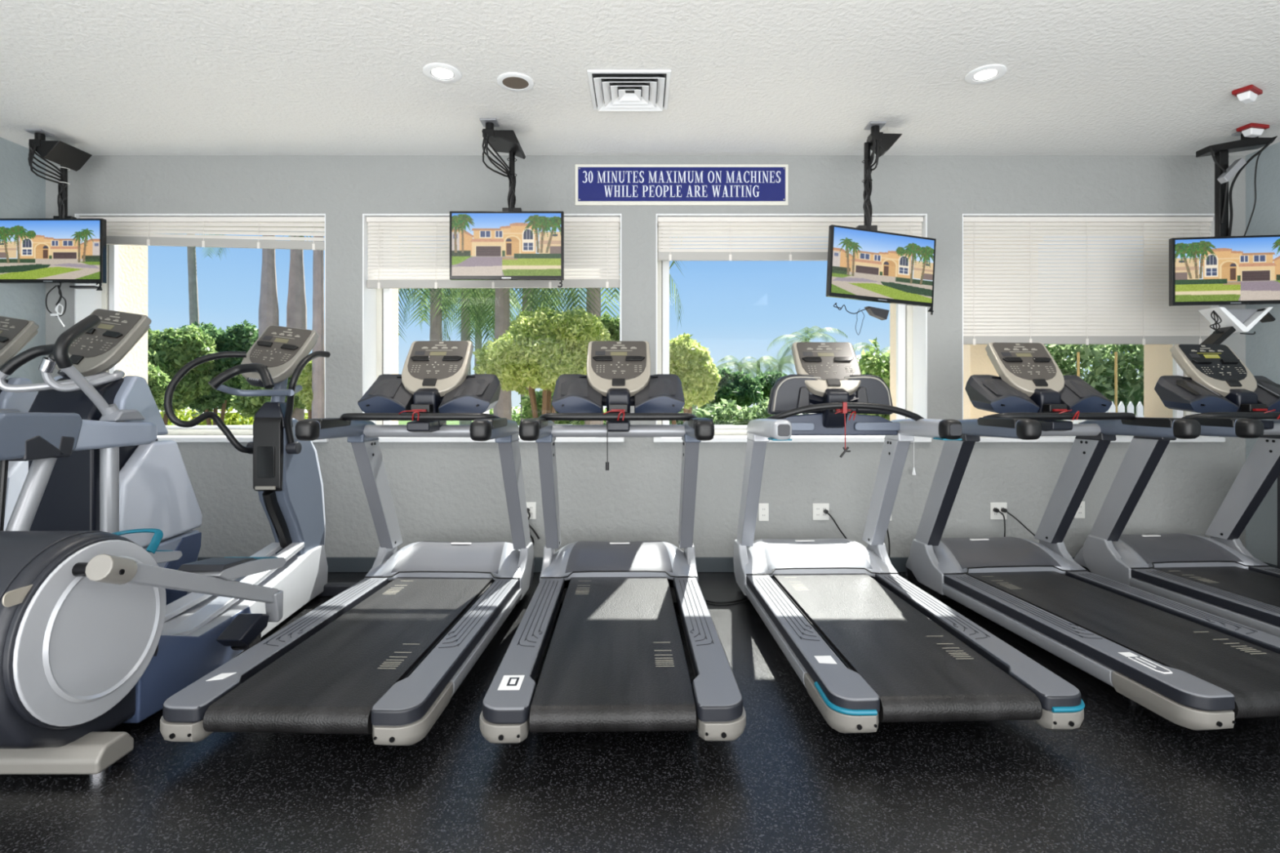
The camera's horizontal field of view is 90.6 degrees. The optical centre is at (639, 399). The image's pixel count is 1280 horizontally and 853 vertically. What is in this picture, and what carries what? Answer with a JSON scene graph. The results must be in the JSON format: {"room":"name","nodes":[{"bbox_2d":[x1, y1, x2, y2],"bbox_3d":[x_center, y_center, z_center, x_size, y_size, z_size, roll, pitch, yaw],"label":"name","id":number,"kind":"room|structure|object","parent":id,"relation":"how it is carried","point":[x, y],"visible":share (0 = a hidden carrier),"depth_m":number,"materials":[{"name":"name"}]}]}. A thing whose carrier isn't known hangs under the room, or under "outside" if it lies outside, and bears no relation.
{"room":"gym","nodes":[
{"label":"gym","id":0,"kind":"room"},
{"bbox_2d":[0,137,45,392],"bbox_3d":[-4.234,-0.220,0.627,0.100,2.990,7.654,0,0,0],"label":"wall","id":1,"kind":"structure","parent":0,"point":[22,193],"depth_m":4.29,"materials":[{"name":"grey paint"}]},
{"bbox_2d":[0,0,1279,155],"bbox_3d":[0.040,-1.765,0.910,8.647,0.100,8.420,0,0,0],"label":"ceiling","id":2,"kind":"structure","parent":0,"point":[103,77],"depth_m":3.33,"materials":[{"name":"white paint"}]},
{"bbox_2d":[24,128,92,218],"bbox_3d":[-3.804,-1.315,4.137,0.222,0.801,0.266,0,0,0],"label":"mount","id":3,"kind":"object","parent":2,"relation":"attached to","point":[65,155],"visible":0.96,"depth_m":4.12,"materials":[{"name":"black metal"}]},
{"bbox_2d":[0,218,106,290],"bbox_3d":[-3.861,-0.945,4.163,0.710,0.472,0.080,0,0,0],"label":"television","id":4,"kind":"object","parent":3,"relation":"attached to","point":[33,251],"visible":1,"depth_m":4.13,"materials":[{"name":"black"}]},
{"bbox_2d":[45,283,102,326],"bbox_3d":[-3.757,-0.623,4.191,0.322,0.293,0.079,0,0,0],"label":"cable","id":5,"kind":"object","parent":4,"relation":"hanging from","point":[57,304],"visible":1,"depth_m":4.17,"materials":[{"name":"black plastic"}]},
{"bbox_2d":[422,62,462,83],"bbox_3d":[-1.038,-1.711,3.325,0.196,0.008,0.196,0,0,0],"label":"recessed light","id":6,"kind":"object","parent":2,"relation":"in","point":[437,72],"visible":1,"depth_m":3.32,"materials":[{"name":"white paint"}]},
{"bbox_2d":[479,118,525,211],"bbox_3d":[-0.861,-1.319,3.986,0.237,0.792,0.268,0,0,0],"label":"mount","id":7,"kind":"object","parent":2,"relation":"attached to","point":[500,140],"visible":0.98,"depth_m":3.96,"materials":[{"name":"black metal"}]},
{"bbox_2d":[449,211,564,288],"bbox_3d":[-0.839,-0.942,4.013,0.718,0.482,0.080,0,0,0],"label":"television","id":8,"kind":"object","parent":7,"relation":"attached to","point":[484,245],"visible":1,"depth_m":3.98,"materials":[{"name":"black"}]},
{"bbox_2d":[497,72,533,92],"bbox_3d":[-0.672,-1.710,3.417,0.196,0.010,0.196,0,0,0],"label":"ceiling speaker","id":9,"kind":"object","parent":2,"relation":"attached to","point":[513,82],"visible":1,"depth_m":3.41,"materials":[{"name":"white paint"}]},
{"bbox_2d":[502,76,528,88],"bbox_3d":[-0.672,-1.711,3.417,0.142,0.006,0.142,0,0,0],"label":"grille","id":10,"kind":"object","parent":9,"relation":"attached to","point":[508,82],"depth_m":3.42,"materials":[{"name":"brown"}]},
{"bbox_2d":[587,70,671,111],"bbox_3d":[-0.056,-1.699,3.508,0.436,0.032,0.436,0,0,0],"label":"ceiling vent","id":11,"kind":"object","parent":2,"relation":"in","point":[611,90],"visible":1,"depth_m":3.47,"materials":[{"name":"white metal"}]},
{"bbox_2d":[856,121,902,231],"bbox_3d":[1.500,-1.250,3.965,0.256,0.931,0.120,0,0,0],"label":"mount","id":12,"kind":"object","parent":2,"relation":"attached to","point":[879,143],"visible":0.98,"depth_m":3.96,"materials":[{"name":"black metal"}]},
{"bbox_2d":[826,224,936,315],"bbox_3d":[1.486,-0.788,3.913,0.760,0.518,0.076,0,0,-15],"label":"television","id":13,"kind":"object","parent":12,"relation":"hanging from","point":[863,264],"visible":1,"depth_m":3.87,"materials":[{"name":"black"}]},
{"bbox_2d":[964,64,1007,84],"bbox_3d":[1.823,-1.711,3.337,0.196,0.008,0.196,0,0,0],"label":"recessed light","id":14,"kind":"object","parent":2,"relation":"in","point":[986,73],"visible":1,"depth_m":3.33,"materials":[{"name":"white paint"}]},
{"bbox_2d":[1195,131,1277,236],"bbox_3d":[3.808,-1.196,4.019,0.437,1.039,0.156,0,0,0],"label":"mount","id":15,"kind":"object","parent":2,"relation":"hanging from","point":[1224,173],"visible":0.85,"depth_m":4.01,"materials":[{"name":"black metal"}]},
{"bbox_2d":[1168,235,1279,306],"bbox_3d":[3.702,-0.801,3.963,0.715,0.425,0.074,0,0,7],"label":"television","id":16,"kind":"object","parent":15,"relation":"hanging from","point":[1231,270],"visible":1,"depth_m":3.94,"materials":[{"name":"black"}]},
{"bbox_2d":[1231,84,1262,104],"bbox_3d":[3.372,-1.684,3.514,0.144,0.062,0.088,0,0,-29],"label":"fire alarm strobe","id":17,"kind":"object","parent":2,"relation":"attached to","point":[1248,94],"visible":1,"depth_m":3.49,"materials":[{"name":"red plastic"}]},
{"bbox_2d":[1235,123,1269,137],"bbox_3d":[3.853,-1.684,3.978,0.144,0.062,0.088,0,0,-11],"label":"fire alarm strobe","id":18,"kind":"object","parent":2,"relation":"attached to","point":[1251,130],"visible":1,"depth_m":3.95,"materials":[{"name":"red plastic"}]},
{"bbox_2d":[0,572,1279,852],"bbox_3d":[0.040,1.245,0.627,8.447,0.060,7.654,0,0,0],"label":"floor","id":19,"kind":"structure","parent":0,"point":[1131,779],"depth_m":1.99,"materials":[{"name":"rubber"}]},
{"bbox_2d":[0,315,39,530],"bbox_3d":[-3.740,0.360,3.207,0.848,1.710,1.503,0,0,0],"label":"trainer","id":20,"kind":"object","parent":19,"relation":"on","point":[15,334],"visible":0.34,"depth_m":3.50,"materials":[{"name":"grey plastic"}]},
{"bbox_2d":[0,319,14,333],"bbox_3d":[-3.679,-0.356,3.581,0.268,0.215,0.145,0,0,15],"label":"control panel","id":21,"kind":"object","parent":20,"relation":"attached to","point":[6,326],"depth_m":3.61,"materials":[{"name":"grey plastic"}]},
{"bbox_2d":[0,308,202,605],"bbox_3d":[-2.900,0.360,2.957,0.848,1.710,1.503,0,0,0],"label":"trainer","id":22,"kind":"object","parent":19,"relation":"on","point":[87,437],"visible":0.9,"depth_m":3.05,"materials":[{"name":"black plastic"}]},
{"bbox_2d":[71,312,127,351],"bbox_3d":[-2.839,-0.356,3.331,0.268,0.215,0.145,0,0,15],"label":"control panel","id":23,"kind":"object","parent":22,"relation":"attached to","point":[106,335],"depth_m":3.31,"materials":[{"name":"grey plastic"}]},
{"bbox_2d":[0,324,356,777],"bbox_3d":[-2.063,0.388,2.906,0.873,1.654,2.222,0,0,0],"label":"elliptical trainer","id":24,"kind":"object","parent":19,"relation":"on","point":[91,645],"visible":1,"depth_m":2.25,"materials":[{"name":"black plastic"}]},
{"bbox_2d":[250,328,299,360],"bbox_3d":[-2.083,-0.314,3.640,0.253,0.199,0.140,0,0,16],"label":"control panel","id":25,"kind":"object","parent":24,"relation":"attached to","point":[273,344],"depth_m":3.63,"materials":[{"name":"grey plastic"}]},
{"bbox_2d":[160,341,533,745],"bbox_3d":[-1.124,0.444,3.051,0.900,1.543,2.032,0,0,2],"label":"treadmill","id":26,"kind":"object","parent":19,"relation":"on","point":[384,657],"visible":1,"depth_m":2.88,"materials":[{"name":"grey plastic"}]},
{"bbox_2d":[357,373,413,413],"bbox_3d":[-1.329,-0.027,3.376,0.267,0.223,0.259,0,0,0],"label":"tray","id":27,"kind":"object","parent":26,"relation":"on","point":[390,393],"depth_m":3.30,"materials":[{"name":"black plastic"}]},
{"bbox_2d":[410,342,457,373],"bbox_3d":[-1.114,-0.229,3.464,0.255,0.182,0.148,0,0,2],"label":"control panel","id":28,"kind":"object","parent":26,"relation":"on","point":[426,357],"depth_m":3.45,"materials":[{"name":"grey plastic"}]},
{"bbox_2d":[364,541,520,580],"bbox_3d":[-1.109,1.019,3.802,0.880,0.272,0.551,0,0,0],"label":"hood","id":29,"kind":"object","parent":26,"relation":"attached to","point":[421,560],"depth_m":3.68,"materials":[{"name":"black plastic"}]},
{"bbox_2d":[438,373,500,413],"bbox_3d":[-0.899,-0.027,3.363,0.267,0.223,0.260,0,0,0],"label":"tray","id":30,"kind":"object","parent":26,"relation":"on","point":[458,393],"depth_m":3.32,"materials":[{"name":"black plastic"}]},
{"bbox_2d":[479,341,746,743],"bbox_3d":[-0.108,0.444,3.060,0.900,1.543,2.032,0,0,-1],"label":"treadmill","id":31,"kind":"object","parent":19,"relation":"on","point":[615,660],"visible":1,"depth_m":2.88,"materials":[{"name":"grey plastic"}]},
{"bbox_2d":[551,373,603,413],"bbox_3d":[-0.329,-0.027,3.374,0.265,0.223,0.258,0,0,0],"label":"tray","id":32,"kind":"object","parent":31,"relation":"on","point":[573,393],"depth_m":3.31,"materials":[{"name":"black plastic"}]},
{"bbox_2d":[595,342,641,373],"bbox_3d":[-0.119,-0.229,3.474,0.255,0.182,0.148,0,0,-1],"label":"control panel","id":33,"kind":"object","parent":31,"relation":"on","point":[611,357],"depth_m":3.46,"materials":[{"name":"grey plastic"}]},
{"bbox_2d":[540,540,697,580],"bbox_3d":[-0.118,1.019,3.812,0.880,0.272,0.543,0,0,0],"label":"hood","id":34,"kind":"object","parent":31,"relation":"attached to","point":[659,560],"depth_m":3.68,"materials":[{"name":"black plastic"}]},
{"bbox_2d":[634,373,684,413],"bbox_3d":[0.100,-0.027,3.383,0.264,0.223,0.256,0,0,0],"label":"tray","id":35,"kind":"object","parent":31,"relation":"on","point":[659,393],"depth_m":3.31,"materials":[{"name":"black plastic"}]},
{"bbox_2d":[733,342,1084,733],"bbox_3d":[1.059,0.444,3.128,0.900,1.543,2.032,0,0,-2],"label":"treadmill","id":36,"kind":"object","parent":19,"relation":"on","point":[868,645],"visible":1,"depth_m":2.98,"materials":[{"name":"grey plastic"}]},
{"bbox_2d":[767,374,822,414],"bbox_3d":[0.851,-0.026,3.472,0.296,0.221,0.099,0,0,0],"label":"tray","id":37,"kind":"object","parent":36,"relation":"on","point":[789,392],"depth_m":3.44,"materials":[{"name":"black plastic"}]},
{"bbox_2d":[745,537,898,576],"bbox_3d":[1.044,1.019,3.879,0.880,0.272,0.551,0,0,0],"label":"hood","id":38,"kind":"object","parent":36,"relation":"attached to","point":[840,557],"depth_m":3.75,"materials":[{"name":"grey plastic"}]},
{"bbox_2d":[802,343,853,373],"bbox_3d":[1.044,-0.229,3.541,0.255,0.182,0.148,0,0,-2],"label":"control panel","id":39,"kind":"object","parent":36,"relation":"on","point":[817,358],"depth_m":3.53,"materials":[{"name":"grey plastic"}]},
{"bbox_2d":[843,374,893,414],"bbox_3d":[1.246,-0.026,3.483,0.296,0.221,0.100,0,0,0],"label":"tray","id":40,"kind":"object","parent":36,"relation":"on","point":[870,388],"depth_m":3.45,"materials":[{"name":"black plastic"}]},
{"bbox_2d":[906,342,1279,730],"bbox_3d":[2.218,0.444,3.164,0.900,1.543,2.032,0,0,-5],"label":"treadmill","id":41,"kind":"object","parent":19,"relation":"on","point":[1197,669],"visible":1,"depth_m":3.23,"materials":[{"name":"grey plastic"}]},
{"bbox_2d":[906,536,1088,576],"bbox_3d":[2.172,1.019,3.912,0.885,0.272,0.595,0,0,0],"label":"hood","id":42,"kind":"object","parent":41,"relation":"attached to","point":[1011,556],"depth_m":3.79,"materials":[{"name":"black plastic"}]},
{"bbox_2d":[964,374,1039,413],"bbox_3d":[1.976,-0.027,3.464,0.260,0.223,0.252,0,0,-5],"label":"tray","id":43,"kind":"object","parent":41,"relation":"on","point":[1002,393],"depth_m":3.43,"materials":[{"name":"black plastic"}]},
{"bbox_2d":[1000,343,1055,374],"bbox_3d":[2.180,-0.229,3.577,0.255,0.182,0.148,0,0,-5],"label":"control panel","id":44,"kind":"object","parent":41,"relation":"on","point":[1016,358],"depth_m":3.57,"materials":[{"name":"grey plastic"}]},
{"bbox_2d":[1059,374,1111,412],"bbox_3d":[2.405,-0.027,3.501,0.260,0.223,0.252,0,0,-5],"label":"tray","id":45,"kind":"object","parent":41,"relation":"on","point":[1077,394],"depth_m":3.41,"materials":[{"name":"black plastic"}]},
{"bbox_2d":[1073,344,1279,637],"bbox_3d":[3.373,0.444,3.273,0.900,1.543,2.032,0,0,-3],"label":"treadmill","id":46,"kind":"object","parent":19,"relation":"on","point":[1216,575],"visible":0.97,"depth_m":3.69,"materials":[{"name":"grey plastic"}]},
{"bbox_2d":[1073,533,1271,577],"bbox_3d":[3.342,1.019,4.023,0.881,0.272,0.575,0,0,0],"label":"hood","id":47,"kind":"object","parent":46,"relation":"attached to","point":[1109,557],"depth_m":3.90,"materials":[{"name":"black plastic"}]},
{"bbox_2d":[1154,375,1238,413],"bbox_3d":[3.139,-0.027,3.579,0.260,0.223,0.252,0,0,-3],"label":"tray","id":48,"kind":"object","parent":46,"relation":"on","point":[1193,393],"depth_m":3.55,"materials":[{"name":"black plastic"}]},
{"bbox_2d":[1188,345,1246,375],"bbox_3d":[3.345,-0.229,3.686,0.255,0.182,0.148,0,0,-3],"label":"control panel","id":49,"kind":"object","parent":46,"relation":"on","point":[1209,360],"depth_m":3.67,"materials":[{"name":"grey plastic"}]},
{"bbox_2d":[1253,375,1279,412],"bbox_3d":[3.568,-0.027,3.605,0.260,0.223,0.252,0,0,-3],"label":"tray","id":50,"kind":"object","parent":46,"relation":"on","point":[1268,392],"depth_m":3.55,"materials":[{"name":"black plastic"}]},
{"bbox_2d":[118,236,1172,424],"bbox_3d":[0.040,-0.505,4.940,9.647,3.560,0.360,0,0,0],"label":"wall","id":51,"kind":"structure","parent":0,"point":[132,260],"depth_m":5.01,"materials":[{"name":"beige paint"}]},
{"bbox_2d":[45,155,1245,557],"bbox_3d":[0.040,-0.220,4.607,8.647,2.990,0.306,0,0,0],"label":"wall","id":52,"kind":"structure","parent":0,"point":[441,491],"depth_m":4.45,"materials":[{"name":"grey paint"}]},
{"bbox_2d":[74,213,328,442],"bbox_3d":[-3.097,-0.502,4.585,1.808,1.608,0.319,0,0,0],"label":"window","id":53,"kind":"structure","parent":52,"relation":"in","point":[86,300],"depth_m":4.61,"materials":[{"name":"white paint"}]},
{"bbox_2d":[80,217,324,250],"bbox_3d":[-3.097,-1.177,4.505,1.744,0.235,0.040,0,0,0],"label":"blind","id":54,"kind":"object","parent":53,"relation":"attached to","point":[116,226],"visible":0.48,"depth_m":4.50,"materials":[{"name":"white plastic"}]},
{"bbox_2d":[362,213,624,442],"bbox_3d":[-1.042,-0.502,4.585,1.864,1.608,0.319,0,0,0],"label":"window","id":55,"kind":"structure","parent":52,"relation":"in","point":[376,303],"depth_m":4.50,"materials":[{"name":"white plastic"}]},
{"bbox_2d":[366,217,620,288],"bbox_3d":[-1.042,-1.039,4.505,1.800,0.510,0.040,0,0,0],"label":"blind","id":56,"kind":"object","parent":55,"relation":"attached to","point":[582,269],"visible":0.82,"depth_m":4.50,"materials":[{"name":"white plastic"}]},
{"bbox_2d":[197,557,1074,572],"bbox_3d":[0.040,1.163,4.448,8.447,0.105,0.012,0,0,0],"label":"baseboard","id":57,"kind":"structure","parent":52,"relation":"attached to","point":[334,564],"depth_m":4.44,"materials":[{"name":"grey rubber"}]},
{"bbox_2d":[574,164,788,205],"bbox_3d":[0.293,-1.506,4.444,1.498,0.287,0.018,0,0,0],"label":"wall sign","id":58,"kind":"object","parent":52,"relation":"attached to","point":[595,184],"visible":1,"depth_m":4.44,"materials":[{"name":"blue plastic"}]},
{"bbox_2d":[758,503,768,520],"bbox_3d":[0.870,0.794,4.449,0.070,0.125,0.009,0,0,0],"label":"wall outlet","id":59,"kind":"object","parent":52,"relation":"attached to","point":[763,508],"visible":0.94,"depth_m":4.45,"materials":[{"name":"white plastic"}]},
{"bbox_2d":[653,213,931,442],"bbox_3d":[1.067,-0.502,4.585,1.949,1.608,0.319,0,0,0],"label":"window","id":60,"kind":"structure","parent":52,"relation":"in","point":[911,321],"depth_m":4.64,"materials":[{"name":"white plastic"}]},
{"bbox_2d":[657,217,923,261],"bbox_3d":[1.067,-1.138,4.505,1.885,0.311,0.040,0,0,0],"label":"blind","id":61,"kind":"object","parent":60,"relation":"attached to","point":[664,223],"visible":0.7,"depth_m":4.50,"materials":[{"name":"white plastic"}]},
{"bbox_2d":[813,503,829,519],"bbox_3d":[1.273,0.791,4.449,0.115,0.118,0.009,0,0,0],"label":"wall outlet","id":62,"kind":"object","parent":52,"relation":"attached to","point":[818,508],"visible":1,"depth_m":4.45,"materials":[{"name":"white plastic"}]},
{"bbox_2d":[990,502,1007,519],"bbox_3d":[2.523,0.785,4.449,0.115,0.120,0.009,0,0,0],"label":"wall outlet","id":63,"kind":"object","parent":52,"relation":"attached to","point":[993,515],"visible":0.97,"depth_m":4.45,"materials":[{"name":"white plastic"}]},
{"bbox_2d":[962,213,1225,442],"bbox_3d":[3.173,-0.502,4.585,1.848,1.608,0.319,0,0,0],"label":"window","id":64,"kind":"structure","parent":52,"relation":"in","point":[1176,370],"depth_m":4.46,"materials":[{"name":"white plastic"}]},
{"bbox_2d":[963,217,1213,345],"bbox_3d":[3.173,-0.840,4.505,1.784,0.909,0.040,0,0,0],"label":"blind","id":65,"kind":"object","parent":64,"relation":"attached to","point":[1045,313],"visible":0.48,"depth_m":4.50,"materials":[{"name":"white plastic"}]},
{"bbox_2d":[833,302,888,335],"bbox_3d":[1.361,-0.492,3.924,0.392,0.194,0.053,0,0,-14],"label":"cable","id":66,"kind":"object","parent":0,"point":[882,314],"visible":1,"depth_m":3.93,"materials":[{"name":"grey plastic"}]},
{"bbox_2d":[1245,142,1279,565],"bbox_3d":[4.313,-0.220,0.627,0.100,2.990,7.654,0,0,0],"label":"wall","id":67,"kind":"structure","parent":0,"point":[1262,348],"depth_m":4.32,"materials":[{"name":"grey paint"}]},
{"bbox_2d":[1198,306,1275,344],"bbox_3d":[3.768,-0.441,4.018,0.425,0.272,0.164,0,0,0],"label":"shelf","id":68,"kind":"object","parent":67,"relation":"attached to","point":[1226,322],"visible":0.96,"depth_m":3.97,"materials":[{"name":"white metal"}]},
{"label":"outside","id":69,"kind":"structure","parent":0,"visible":0},
{"bbox_2d":[159,407,813,415],"bbox_3d":[0.000,1.515,62.560,120.000,0.100,114.880,0,0,0],"label":"ground","id":70,"kind":"structure","parent":69,"point":[233,410],"depth_m":74.13,"materials":[{"name":"green plant"}]},
{"bbox_2d":[147,361,171,404],"bbox_3d":[-7.588,0.403,9.540,0.912,2.132,0.856,0,0,22],"label":"leafy tree","id":71,"kind":"object","parent":70,"relation":"on","point":[158,381],"visible":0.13,"depth_m":9.50,"materials":[{"name":"green plant"}]},
{"bbox_2d":[147,323,217,425],"bbox_3d":[-8.303,0.058,11.012,1.666,2.820,1.470,0,0,-25],"label":"bush","id":72,"kind":"object","parent":70,"relation":"on","point":[171,349],"visible":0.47,"depth_m":10.85,"materials":[{"name":"green plant"}]},
{"bbox_2d":[174,319,258,425],"bbox_3d":[-7.953,-0.024,12.044,1.736,2.985,1.733,0,0,-16],"label":"leafy tree","id":73,"kind":"object","parent":70,"relation":"on","point":[239,337],"visible":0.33,"depth_m":11.69,"materials":[{"name":"green plant"}]},
{"bbox_2d":[160,406,307,425],"bbox_3d":[-8.006,0.778,12.509,6.444,1.489,1.154,0,0,0],"label":"hedge","id":74,"kind":"object","parent":70,"relation":"on","point":[233,420],"visible":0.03,"depth_m":12.42,"materials":[{"name":"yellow plant"}]},
{"bbox_2d":[230,373,305,419],"bbox_3d":[-6.058,0.344,10.516,1.188,2.250,1.261,0,0,37],"label":"leafy tree","id":75,"kind":"object","parent":70,"relation":"on","point":[247,406],"visible":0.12,"depth_m":10.19,"materials":[{"name":"green plant"}]},
{"bbox_2d":[258,235,279,337],"bbox_3d":[-6.040,-2.409,10.389,3.352,7.749,2.899,0,0,44],"label":"palm tree","id":76,"kind":"object","parent":70,"relation":"on","point":[268,313],"visible":0.03,"depth_m":10.41,"materials":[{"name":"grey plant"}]},
{"bbox_2d":[286,235,306,421],"bbox_3d":[-5.729,-2.509,10.790,2.918,7.948,2.918,0,0,-14],"label":"palm tree","id":77,"kind":"object","parent":70,"relation":"on","point":[296,308],"visible":0.05,"depth_m":10.70,"materials":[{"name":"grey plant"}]},
{"bbox_2d":[284,235,324,418],"bbox_3d":[-4.689,-1.352,9.247,2.786,5.635,2.686,0,0,0],"label":"palm tree","id":78,"kind":"object","parent":70,"relation":"on","point":[317,363],"visible":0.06,"depth_m":9.24,"materials":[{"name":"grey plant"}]},
{"bbox_2d":[294,360,324,418],"bbox_3d":[-4.805,0.425,9.512,0.748,2.092,0.670,0,0,0],"label":"leafy tree","id":79,"kind":"object","parent":70,"relation":"on","point":[304,380],"visible":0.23,"depth_m":9.27,"materials":[{"name":"green plant"}]},
{"bbox_2d":[171,414,765,425],"bbox_3d":[2.500,1.450,36.500,85.000,0.030,47.000,0,0,0],"label":"lawn","id":80,"kind":"structure","parent":70,"relation":"on","point":[400,422],"depth_m":40.72,"materials":[{"name":"green plant"}]},
{"bbox_2d":[159,233,227,417],"bbox_3d":[-14.137,-2.647,19.973,3.272,8.223,3.161,0,0,0],"label":"palm tree","id":81,"kind":"object","parent":80,"relation":"on","point":[192,261],"visible":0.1,"depth_m":19.91,"materials":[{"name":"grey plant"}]},
{"bbox_2d":[398,247,494,341],"bbox_3d":[-4.075,-0.933,13.044,3.370,4.797,3.356,0,0,0],"label":"palm tree","id":82,"kind":"object","parent":80,"relation":"on","point":[435,322],"visible":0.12,"depth_m":12.90,"materials":[{"name":"green plant"}]},
{"bbox_2d":[400,288,522,424],"bbox_3d":[-5.060,-1.431,18.108,3.674,5.793,3.333,0,0,42],"label":"palm tree","id":83,"kind":"object","parent":80,"relation":"on","point":[464,336],"visible":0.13,"depth_m":17.88,"materials":[{"name":"green plant"}]},
{"bbox_2d":[420,288,522,374],"bbox_3d":[-6.120,-1.581,23.953,3.961,6.092,4.228,0,0,18],"label":"palm tree","id":84,"kind":"object","parent":80,"relation":"on","point":[477,344],"visible":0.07,"depth_m":23.89,"materials":[{"name":"green plant"}]},
{"bbox_2d":[447,240,586,422],"bbox_3d":[-2.438,-1.156,13.998,3.559,5.242,3.528,0,0,31],"label":"palm tree","id":85,"kind":"object","parent":80,"relation":"on","point":[525,295],"visible":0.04,"depth_m":14.48,"materials":[{"name":"green plant"}]},
{"bbox_2d":[488,405,606,425],"bbox_3d":[-1.917,0.767,14.971,3.819,1.440,1.159,0,0,0],"label":"hedge","id":86,"kind":"object","parent":80,"relation":"on","point":[491,411],"visible":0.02,"depth_m":14.88,"materials":[{"name":"green plant"}]},
{"bbox_2d":[519,389,606,424],"bbox_3d":[-1.554,0.567,13.019,1.882,1.807,1.649,0,0,-15],"label":"shrub","id":87,"kind":"object","parent":80,"relation":"on","point":[526,411],"visible":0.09,"depth_m":12.48,"materials":[{"name":"green plant"}]},
{"bbox_2d":[695,366,764,421],"bbox_3d":[2.196,0.324,15.974,1.829,2.292,1.620,0,0,24],"label":"shrub","id":88,"kind":"object","parent":80,"relation":"on","point":[739,386],"visible":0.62,"depth_m":15.52,"materials":[{"name":"green plant"}]},
{"bbox_2d":[715,355,761,377],"bbox_3d":[5.068,-0.359,32.087,2.446,3.648,2.506,0,0,0],"label":"palm tree","id":89,"kind":"object","parent":80,"relation":"on","point":[740,366],"visible":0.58,"depth_m":31.92,"materials":[{"name":"green plant"}]},
{"bbox_2d":[739,356,777,405],"bbox_3d":[6.397,-0.434,34.057,2.368,3.799,2.601,0,0,0],"label":"palm tree","id":90,"kind":"object","parent":80,"relation":"on","point":[757,364],"visible":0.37,"depth_m":33.89,"materials":[{"name":"green plant"}]},
{"bbox_2d":[754,369,787,402],"bbox_3d":[3.726,0.332,17.003,1.761,2.275,1.550,0,0,-21],"label":"shrub","id":91,"kind":"object","parent":80,"relation":"on","point":[768,380],"visible":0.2,"depth_m":16.50,"materials":[{"name":"green plant"}]},
{"bbox_2d":[754,355,794,373],"bbox_3d":[7.117,-0.363,31.942,2.803,3.656,2.746,0,0,0],"label":"palm tree","id":92,"kind":"object","parent":80,"relation":"on","point":[765,357],"visible":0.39,"depth_m":31.94,"materials":[{"name":"green plant"}]},
{"bbox_2d":[767,325,848,414],"bbox_3d":[5.860,-0.501,22.063,2.372,3.932,2.653,0,0,-30],"label":"palm tree","id":93,"kind":"object","parent":80,"relation":"on","point":[806,340],"visible":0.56,"depth_m":21.80,"materials":[{"name":"green plant"}]},
{"bbox_2d":[413,240,586,420],"bbox_3d":[-2.361,-0.844,10.990,3.156,4.618,3.481,0,0,0],"label":"palm tree","id":94,"kind":"object","parent":70,"relation":"on","point":[503,408],"visible":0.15,"depth_m":10.91,"materials":[{"name":"green plant"}]},
{"bbox_2d":[472,305,611,422],"bbox_3d":[-1.461,0.039,8.980,1.847,2.857,1.732,0,0,34],"label":"leafy tree","id":95,"kind":"object","parent":70,"relation":"on","point":[537,348],"visible":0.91,"depth_m":8.59,"materials":[{"name":"green plant"}]},
{"bbox_2d":[518,240,685,424],"bbox_3d":[-0.868,-0.769,9.885,3.359,4.468,3.358,0,0,0],"label":"palm tree","id":96,"kind":"object","parent":70,"relation":"on","point":[593,301],"visible":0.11,"depth_m":9.89,"materials":[{"name":"green plant"}]},
{"bbox_2d":[600,312,619,424],"bbox_3d":[-0.682,-0.014,11.023,1.221,2.964,1.035,0,0,-24],"label":"leafy tree","id":97,"kind":"object","parent":70,"relation":"on","point":[612,324],"visible":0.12,"depth_m":10.69,"materials":[{"name":"green plant"}]},
{"bbox_2d":[669,332,721,424],"bbox_3d":[0.576,0.229,9.508,1.307,2.480,0.949,0,0,0],"label":"leafy tree","id":98,"kind":"object","parent":70,"relation":"on","point":[691,362],"visible":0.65,"depth_m":9.24,"materials":[{"name":"green plant"}]},
{"bbox_2d":[669,396,773,425],"bbox_3d":[1.736,0.713,13.007,3.208,1.533,1.183,0,0,0],"label":"hedge","id":99,"kind":"object","parent":70,"relation":"on","point":[717,413],"visible":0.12,"depth_m":12.81,"materials":[{"name":"green plant"}]},
{"bbox_2d":[848,337,889,420],"bbox_3d":[3.281,0.308,8.588,0.908,2.317,0.737,0,0,0],"label":"hedge","id":100,"kind":"object","parent":70,"relation":"on","point":[868,362],"visible":0.11,"depth_m":8.54,"materials":[{"name":"green plant"}]},
{"bbox_2d":[963,236,1043,419],"bbox_3d":[3.455,-0.060,6.150,0.710,3.050,0.360,0,0,0],"label":"porch column","id":101,"kind":"structure","parent":70,"relation":"on","point":[976,361],"depth_m":6.00,"materials":[{"name":"beige paint"}]},
{"bbox_2d":[1044,344,1143,415],"bbox_3d":[6.096,0.116,8.308,4.786,2.740,1.207,0,0,0],"label":"hedge","id":102,"kind":"object","parent":70,"relation":"on","point":[1101,376],"visible":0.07,"depth_m":8.05,"materials":[{"name":"green plant"}]},
{"bbox_2d":[1061,401,1143,423],"bbox_3d":[5.370,0.745,7.269,3.900,1.440,0.162,0,0,0],"label":"picket fence","id":103,"kind":"object","parent":70,"relation":"on","point":[1121,408],"visible":0.09,"depth_m":7.19,"materials":[{"name":"white paint"}]},
{"bbox_2d":[1114,351,1117,412],"bbox_3d":[5.717,0.449,7.600,0.028,2.032,0.028,0,0,22],"label":"stake","id":104,"kind":"object","parent":70,"relation":"on","point":[1115,353],"visible":0.35,"depth_m":7.59,"materials":[{"name":"brown wood"}]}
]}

